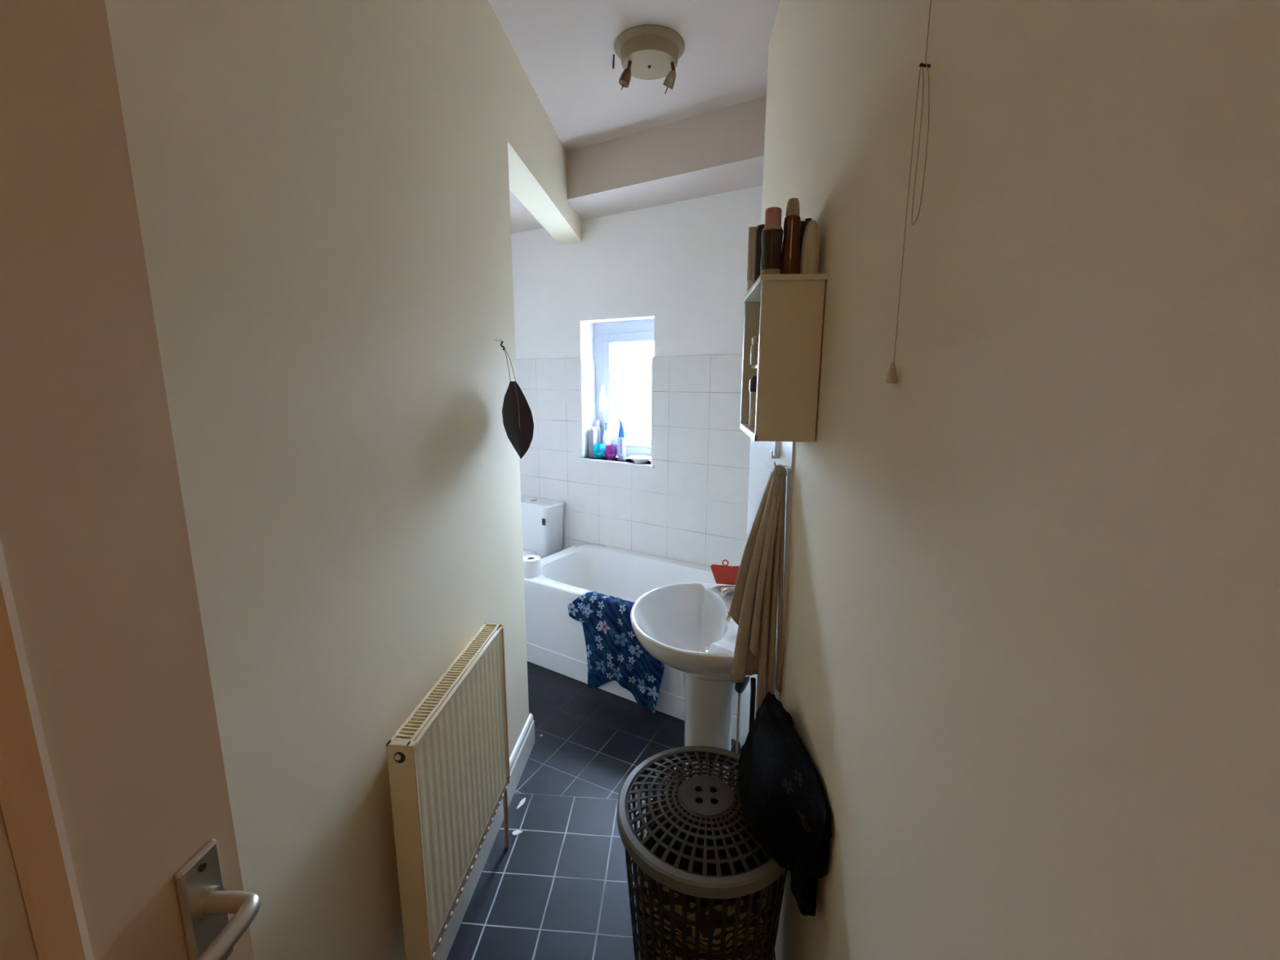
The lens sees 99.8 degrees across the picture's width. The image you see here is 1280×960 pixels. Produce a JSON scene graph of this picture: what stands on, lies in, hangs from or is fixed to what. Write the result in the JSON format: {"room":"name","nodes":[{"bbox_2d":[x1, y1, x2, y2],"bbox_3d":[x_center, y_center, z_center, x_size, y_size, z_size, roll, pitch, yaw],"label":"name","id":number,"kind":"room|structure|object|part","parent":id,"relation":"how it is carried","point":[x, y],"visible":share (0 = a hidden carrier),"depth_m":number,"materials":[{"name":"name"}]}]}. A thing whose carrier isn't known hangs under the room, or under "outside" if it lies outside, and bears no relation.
{"room":"bathroom","nodes":[
{"label":"bathroom","id":0,"kind":"room"},
{"bbox_2d":[104,0,581,959],"bbox_3d":[-0.658,0.026,0.937,0.155,2.800,5.524,1,11,4],"label":"wall","id":1,"kind":"structure","parent":0,"point":[322,188],"depth_m":1.01,"materials":[{"name":"paint"}]},
{"bbox_2d":[0,0,261,959],"bbox_3d":[-0.476,0.555,0.255,0.112,1.988,0.762,1,11,4],"label":"door","id":2,"kind":"structure","parent":1,"relation":"in","point":[117,840],"depth_m":0.46,"materials":[{"name":"paint"}]},
{"bbox_3d":[-0.494,0.123,0.176,0.017,0.850,0.462,1,11,4],"label":"panel moulding","id":3,"kind":"part","parent":2,"relation":"part of","materials":[{"name":"paint"}]},
{"bbox_3d":[-0.462,0.462,0.573,0.009,0.147,0.046,1,11,4],"label":"handle plate","id":4,"kind":"part","parent":2,"relation":"part of","materials":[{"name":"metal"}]},
{"bbox_3d":[-0.430,0.456,0.520,0.064,0.028,0.125,1,11,4],"label":"handle","id":5,"kind":"part","parent":2,"relation":"part of","materials":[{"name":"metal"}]},
{"bbox_2d":[386,622,510,959],"bbox_3d":[-0.500,0.913,1.500,0.105,0.850,0.622,1,11,4],"label":"radiator","id":6,"kind":"object","parent":1,"relation":"attached to","point":[449,770],"visible":1,"depth_m":1.31,"materials":[{"name":"metal"}]},
{"bbox_3d":[-0.504,0.776,1.454,0.010,0.536,0.562,1,11,4],"label":"panel","id":7,"kind":"part","parent":6,"relation":"part of","materials":[{"name":"beige metal"}]},
{"bbox_2d":[386,622,503,751],"bbox_3d":[-0.478,0.505,1.402,0.060,0.012,0.574,1,11,4],"label":"grille","id":8,"kind":"object","parent":6,"relation":"attached to","point":[419,724],"depth_m":1.32,"materials":[{"name":"white metal"}]},
{"bbox_2d":[433,713,535,959],"bbox_3d":[-0.709,1.461,0.490,0.173,0.142,3.915,1,11,4],"label":"baseboard","id":9,"kind":"structure","parent":1,"relation":"attached to","point":[521,753],"depth_m":1.84,"materials":[{"name":"white wood"}]},
{"bbox_3d":[-0.489,-0.479,1.853,0.033,0.007,0.003,1,11,4],"label":"pin","id":10,"kind":"object","parent":1,"relation":"attached to","visible":0},
{"bbox_2d":[500,341,533,458],"bbox_3d":[-0.430,-0.276,1.883,0.113,0.408,0.034,1,11,4],"label":"leaf ornament","id":11,"kind":"object","parent":10,"relation":"hanging from","point":[517,419],"visible":1,"depth_m":1.89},
{"bbox_2d":[446,661,776,959],"bbox_3d":[-0.273,1.363,1.679,3.150,0.100,6.650,1,11,4],"label":"floor","id":12,"kind":"structure","parent":0,"point":[559,891],"depth_m":1.91,"materials":[{"name":"stone"}]},
{"bbox_2d":[511,830,522,835],"bbox_3d":[-0.439,1.263,1.931,0.043,0.003,0.023,-2,11,-13],"label":"flake","id":13,"kind":"object","parent":12,"relation":"on","point":[515,833],"visible":1,"depth_m":1.93,"materials":[{"name":"paper"}]},
{"bbox_2d":[516,797,525,808],"bbox_3d":[-0.454,1.238,2.064,0.019,0.003,0.064,3,11,16],"label":"flake","id":14,"kind":"object","parent":12,"relation":"on","point":[522,801],"visible":1,"depth_m":2.06,"materials":[{"name":"paper"}]},
{"bbox_2d":[520,494,564,559],"bbox_3d":[-0.881,0.549,3.648,0.444,0.771,0.694,7,13,32],"label":"toilet","id":15,"kind":"object","parent":12,"relation":"on","point":[542,518],"visible":0.41,"depth_m":3.70,"materials":[{"name":"white ceramic"}]},
{"bbox_3d":[-0.925,0.538,3.575,0.376,0.036,0.530,7,13,32],"label":"seat lid","id":16,"kind":"part","parent":15,"relation":"part of","materials":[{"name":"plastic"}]},
{"bbox_3d":[-0.747,0.160,3.786,0.444,0.037,0.202,7,13,32],"label":"cistern lid","id":17,"kind":"part","parent":15,"relation":"part of","materials":[{"name":"white ceramic"}]},
{"bbox_2d":[524,542,742,742],"bbox_3d":[0.141,0.811,2.991,1.710,0.503,0.756,7,13,32],"label":"bathtub","id":18,"kind":"object","parent":12,"relation":"on","point":[555,641],"visible":0.34,"depth_m":3.04,"materials":[{"name":"plastic"}]},
{"bbox_2d":[523,555,541,577],"bbox_3d":[-0.617,0.490,3.054,0.108,0.098,0.108,1,11,4],"label":"toilet roll","id":19,"kind":"object","parent":18,"relation":"on","point":[531,563],"visible":0.88,"depth_m":3.01,"materials":[{"name":"paper"}]},
{"bbox_2d":[568,591,664,712],"bbox_3d":[-0.112,0.846,2.712,0.574,0.494,0.094,7,13,32],"label":"floral cloth","id":20,"kind":"object","parent":18,"relation":"on","point":[615,652],"visible":0.89,"depth_m":2.67,"materials":[{"name":"blue fabric"}]},
{"bbox_2d":[524,542,715,602],"bbox_3d":[0.141,0.748,2.979,1.710,0.375,0.756,7,13,32],"label":"tub","id":21,"kind":"object","parent":18,"relation":"in","point":[567,574],"depth_m":3.38,"materials":[{"name":"plastic"}]},
{"bbox_3d":[0.139,0.769,2.988,1.688,0.360,0.732,7,13,32],"label":"panel","id":22,"kind":"part","parent":18,"relation":"part of","materials":[{"name":"white plastic"}]},
{"bbox_2d":[630,582,754,799],"bbox_3d":[0.193,0.815,1.897,0.452,0.902,0.574,1,11,4],"label":"basin","id":23,"kind":"object","parent":12,"relation":"on","point":[688,628],"visible":0.7,"depth_m":1.85,"materials":[{"name":"white ceramic"}]},
{"bbox_3d":[0.194,0.549,1.847,0.452,0.202,0.574,1,11,4],"label":"bowl","id":24,"kind":"part","parent":23,"relation":"part of","materials":[{"name":"white ceramic"}]},
{"bbox_2d":[711,585,734,595],"bbox_3d":[0.329,0.404,1.973,0.132,0.018,0.080,1,11,4],"label":"soap dish","id":25,"kind":"object","parent":23,"relation":"on","point":[719,588],"visible":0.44,"depth_m":1.98,"materials":[{"name":"silver metal"}]},
{"bbox_2d":[710,559,739,585],"bbox_3d":[0.325,0.345,2.017,0.124,0.091,0.027,3,11,12],"label":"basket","id":26,"kind":"object","parent":23,"relation":"on","point":[722,574],"visible":0.86,"depth_m":2.01,"materials":[{"name":"red plastic"}]},
{"bbox_2d":[720,587,734,597],"bbox_3d":[0.340,0.395,1.909,0.108,0.080,0.040,1,11,4],"label":"tap","id":27,"kind":"object","parent":23,"relation":"on","point":[725,591],"depth_m":1.90,"materials":[{"name":"metal"}]},
{"bbox_2d":[724,613,731,622],"bbox_3d":[0.324,0.432,1.713,0.108,0.080,0.040,1,11,4],"label":"tap","id":28,"kind":"object","parent":23,"relation":"on","point":[727,618],"depth_m":1.71,"materials":[{"name":"metal"}]},
{"bbox_2d":[617,746,786,959],"bbox_3d":[0.160,1.062,1.364,0.434,0.605,0.434,1,11,4],"label":"laundry basket","id":29,"kind":"object","parent":12,"relation":"on","point":[735,885],"visible":0.77,"depth_m":1.21,"materials":[{"name":"grey plastic"}]},
{"bbox_3d":[0.161,0.782,1.312,0.396,0.031,0.396,1,11,4],"label":"lid","id":30,"kind":"part","parent":29,"relation":"part of","materials":[{"name":"grey plastic"}]},
{"bbox_2d":[633,828,775,959],"bbox_3d":[0.162,1.140,1.377,0.362,0.442,0.360,1,11,4],"label":"laundry","id":31,"kind":"object","parent":29,"relation":"on","point":[717,914],"visible":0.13,"depth_m":1.22,"materials":[{"name":"black fabric"}]},
{"bbox_2d":[644,786,767,906],"bbox_3d":[0.168,0.882,1.330,0.325,0.081,0.309,1,11,4],"label":"laundry","id":32,"kind":"object","parent":31,"relation":"on","point":[684,863],"visible":0.23,"depth_m":1.27,"materials":[{"name":"brown fabric"}]},
{"bbox_3d":[0.161,0.766,1.309,0.127,0.003,0.127,1,11,4],"label":"lid","id":33,"kind":"part","parent":29,"relation":"part of","materials":[{"name":"grey plastic"}]},
{"bbox_2d":[748,677,755,732],"bbox_3d":[0.361,0.960,1.783,0.018,0.660,0.016,1,11,4],"label":"rod","id":34,"kind":"object","parent":12,"relation":"on","point":[753,680],"visible":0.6,"depth_m":1.73,"materials":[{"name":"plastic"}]},
{"bbox_2d":[488,0,780,234],"bbox_3d":[-0.262,-1.372,1.168,3.150,0.335,6.650,1,11,4],"label":"ceiling","id":35,"kind":"structure","parent":0,"point":[637,146],"depth_m":2.34,"materials":[{"name":"paint"}]},
{"bbox_2d":[612,24,684,93],"bbox_3d":[0.031,-1.514,1.995,0.268,0.158,0.260,1,11,4],"label":"ceiling light","id":36,"kind":"object","parent":35,"relation":"attached to","point":[646,51],"visible":1,"depth_m":1.94,"materials":[{"name":"beige ceramic"}]},
{"bbox_3d":[-0.038,-1.515,1.967,0.019,0.033,0.014,-4,11,-20],"label":"spot arm","id":37,"kind":"part","parent":36,"relation":"part of","materials":[{"name":"gold metal"}]},
{"bbox_3d":[0.120,-1.516,1.975,0.019,0.033,0.014,3,11,12],"label":"spot arm","id":38,"kind":"part","parent":36,"relation":"part of","materials":[{"name":"gold metal"}]},
{"bbox_2d":[885,0,931,382],"bbox_3d":[0.345,-0.720,0.603,0.016,1.204,0.050,-1,11,-6],"label":"pull cord","id":39,"kind":"object","parent":35,"relation":"hanging from","point":[891,377],"visible":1,"depth_m":0.67,"materials":[{"name":"fabric"}]},
{"bbox_3d":[0.341,-0.145,0.728,0.015,0.028,0.015,1,11,4],"label":"pull knob","id":40,"kind":"part","parent":39,"relation":"part of","materials":[{"name":"white plastic"}]},
{"bbox_2d":[511,185,762,566],"bbox_3d":[-0.320,-0.478,3.636,3.500,2.800,0.209,7,13,32],"label":"wall","id":41,"kind":"structure","parent":0,"point":[682,266],"depth_m":3.24,"materials":[{"name":"white paint"}]},
{"bbox_2d":[577,319,654,467],"bbox_3d":[-0.071,-0.558,3.445,0.670,0.901,0.223,7,13,32],"label":"window","id":42,"kind":"structure","parent":41,"relation":"in","point":[606,335],"depth_m":3.55,"materials":[{"name":"white plastic"}]},
{"bbox_2d":[588,426,597,457],"bbox_3d":[-0.316,-0.255,3.626,0.042,0.205,0.044,7,13,32],"label":"bottle","id":43,"kind":"object","parent":42,"relation":"on","point":[593,433],"visible":0.91,"depth_m":3.61,"materials":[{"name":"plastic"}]},
{"bbox_2d":[595,420,600,443],"bbox_3d":[-0.288,-0.283,3.666,0.040,0.246,0.040,1,11,4],"label":"lotion bottle","id":44,"kind":"object","parent":42,"relation":"on","point":[597,422],"visible":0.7,"depth_m":3.64,"materials":[{"name":"white plastic"}]},
{"bbox_2d":[592,443,604,458],"bbox_3d":[-0.271,-0.191,3.578,0.085,0.098,0.087,7,13,32],"label":"candle holder","id":45,"kind":"object","parent":42,"relation":"on","point":[598,449],"visible":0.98,"depth_m":3.55,"materials":[{"name":"teal glass"}]},
{"bbox_3d":[-0.254,-0.544,3.581,0.022,0.170,0.045,7,13,32],"label":"handle","id":46,"kind":"part","parent":42,"relation":"part of","materials":[{"name":"white plastic"}]},
{"bbox_2d":[603,420,610,457],"bbox_3d":[-0.223,-0.274,3.621,0.052,0.245,0.060,1,11,4],"label":"spray bottle","id":47,"kind":"object","parent":42,"relation":"on","point":[606,436],"visible":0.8,"depth_m":3.60,"materials":[{"name":"white plastic"}]},
{"bbox_2d":[604,444,617,460],"bbox_3d":[-0.191,-0.182,3.528,0.088,0.098,0.087,7,13,32],"label":"candle holder","id":48,"kind":"object","parent":42,"relation":"on","point":[611,452],"visible":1,"depth_m":3.50,"materials":[{"name":"purple glass"}]},
{"bbox_3d":[-0.125,-0.123,3.523,0.586,0.016,0.162,7,13,32],"label":"sill","id":49,"kind":"part","parent":42,"relation":"part of","materials":[{"name":"white tile"}]},
{"bbox_2d":[617,417,626,460],"bbox_3d":[-0.118,-0.262,3.484,0.060,0.272,0.040,7,13,32],"label":"bottle","id":50,"kind":"object","parent":42,"relation":"on","point":[621,437],"visible":1,"depth_m":3.47,"materials":[{"name":"plastic"}]},
{"bbox_3d":[-0.029,-0.580,3.493,0.480,0.724,0.062,7,13,32],"label":"sash","id":51,"kind":"part","parent":42,"relation":"part of","materials":[{"name":"white plastic"}]},
{"bbox_2d":[627,455,650,463],"bbox_3d":[0.002,-0.128,3.413,0.160,0.036,0.160,7,13,32],"label":"shallow bowl","id":52,"kind":"object","parent":42,"relation":"on","point":[636,459],"visible":0.95,"depth_m":3.39,"materials":[{"name":"white ceramic"}]},
{"bbox_2d":[737,691,831,916],"bbox_3d":[0.304,0.691,1.246,0.130,0.296,0.504,1,11,4],"label":"bag","id":53,"kind":"object","parent":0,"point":[785,806],"visible":1,"depth_m":1.13,"materials":[{"name":"fabric"}]},
{"bbox_2d":[739,0,1279,959],"bbox_3d":[0.369,0.170,0.185,0.146,2.800,4.158,1,11,4],"label":"wall","id":54,"kind":"structure","parent":0,"point":[1029,669],"depth_m":0.44,"materials":[{"name":"paint"}]},
{"bbox_2d":[769,441,779,458],"bbox_3d":[0.395,-0.103,1.572,0.024,0.079,0.024,1,11,4],"label":"hook","id":55,"kind":"object","parent":54,"relation":"attached to","point":[776,446],"visible":0.83,"depth_m":1.57,"materials":[{"name":"silver metal"}]},
{"bbox_3d":[0.400,-0.105,1.571,0.014,0.075,0.016,1,11,4],"label":"plate","id":56,"kind":"part","parent":55,"relation":"part of","materials":[{"name":"silver metal"}]},
{"bbox_2d":[740,273,828,441],"bbox_3d":[0.327,-0.281,1.292,0.136,0.344,0.337,1,11,4],"label":"upper cabinet","id":57,"kind":"object","parent":54,"relation":"attached to","point":[785,312],"visible":1,"depth_m":1.14,"materials":[{"name":"white wood"}]},
{"bbox_3d":[0.341,-0.303,1.442,0.125,0.332,0.010,1,11,4],"label":"panel","id":58,"kind":"part","parent":57,"relation":"part of","materials":[{"name":"white wood"}]},
{"bbox_2d":[746,226,756,291],"bbox_3d":[0.282,-0.534,1.306,0.042,0.148,0.042,1,11,4],"label":"tube","id":59,"kind":"object","parent":57,"relation":"on","point":[751,243],"visible":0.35,"depth_m":1.29,"materials":[{"name":"beige plastic"}]},
{"bbox_2d":[748,374,757,426],"bbox_3d":[0.299,-0.201,1.367,0.045,0.130,0.045,1,11,4],"label":"can","id":60,"kind":"object","parent":57,"relation":"on","point":[753,382],"visible":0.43,"depth_m":1.35,"materials":[{"name":"beige plastic"}]},
{"bbox_2d":[750,337,759,364],"bbox_3d":[0.301,-0.326,1.364,0.040,0.068,0.040,1,11,4],"label":"jar","id":61,"kind":"object","parent":57,"relation":"on","point":[754,348],"visible":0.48,"depth_m":1.35,"materials":[{"name":"beige plastic"}]},
{"bbox_3d":[0.301,-0.351,1.359,0.036,0.018,0.036,1,11,4],"label":"lid","id":62,"kind":"part","parent":61,"relation":"part of","materials":[{"name":"beige plastic"}]},
{"bbox_2d":[751,364,757,368],"bbox_3d":[0.337,-0.274,1.292,0.101,0.009,0.295,1,11,4],"label":"shelf","id":63,"kind":"object","parent":57,"relation":"attached to","point":[753,366],"depth_m":1.39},
{"bbox_2d":[753,224,764,284],"bbox_3d":[0.279,-0.508,1.220,0.040,0.128,0.040,1,11,4],"label":"bottle","id":64,"kind":"object","parent":57,"relation":"on","point":[757,246],"visible":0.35,"depth_m":1.21,"materials":[{"name":"brown plastic"}]},
{"bbox_2d":[760,206,782,275],"bbox_3d":[0.280,-0.500,1.145,0.044,0.140,0.044,1,11,4],"label":"shampoo bottle","id":65,"kind":"object","parent":57,"relation":"on","point":[772,232],"visible":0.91,"depth_m":1.13,"materials":[{"name":"brown plastic"}]},
{"bbox_2d":[780,197,800,274],"bbox_3d":[0.320,-0.509,1.140,0.044,0.160,0.044,1,11,4],"label":"lotion bottle","id":66,"kind":"object","parent":57,"relation":"on","point":[790,251],"visible":0.88,"depth_m":1.13,"materials":[{"name":"orange plastic"}]},
{"bbox_2d":[799,221,807,256],"bbox_3d":[0.347,-0.498,1.180,0.036,0.124,0.036,1,11,4],"label":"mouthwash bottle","id":67,"kind":"object","parent":57,"relation":"on","point":[803,224],"visible":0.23,"depth_m":1.16,"materials":[{"name":"black plastic"}]},
{"bbox_2d":[804,217,812,222],"bbox_3d":[0.375,-0.512,1.211,0.033,0.140,0.033,1,11,4],"label":"oil bottle","id":68,"kind":"object","parent":57,"relation":"on","point":[807,220],"visible":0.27,"depth_m":1.19,"materials":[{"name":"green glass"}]},
{"bbox_2d":[800,220,819,273],"bbox_3d":[0.358,-0.484,1.131,0.038,0.114,0.040,1,11,4],"label":"lotion bottle","id":69,"kind":"object","parent":57,"relation":"on","point":[810,252],"visible":0.76,"depth_m":1.12,"materials":[{"name":"beige plastic"}]},
{"bbox_3d":[0.382,-0.041,1.454,0.042,0.016,0.012,1,11,4],"label":"wall hook","id":70,"kind":"object","parent":54,"relation":"attached to","visible":0},
{"bbox_2d":[727,464,786,719],"bbox_3d":[0.321,0.330,1.489,0.152,0.746,0.102,-1,11,-7],"label":"hand towel","id":71,"kind":"object","parent":70,"relation":"hanging from","point":[755,608],"visible":0.99,"depth_m":1.47,"materials":[{"name":"brown fabric"}]}
]}

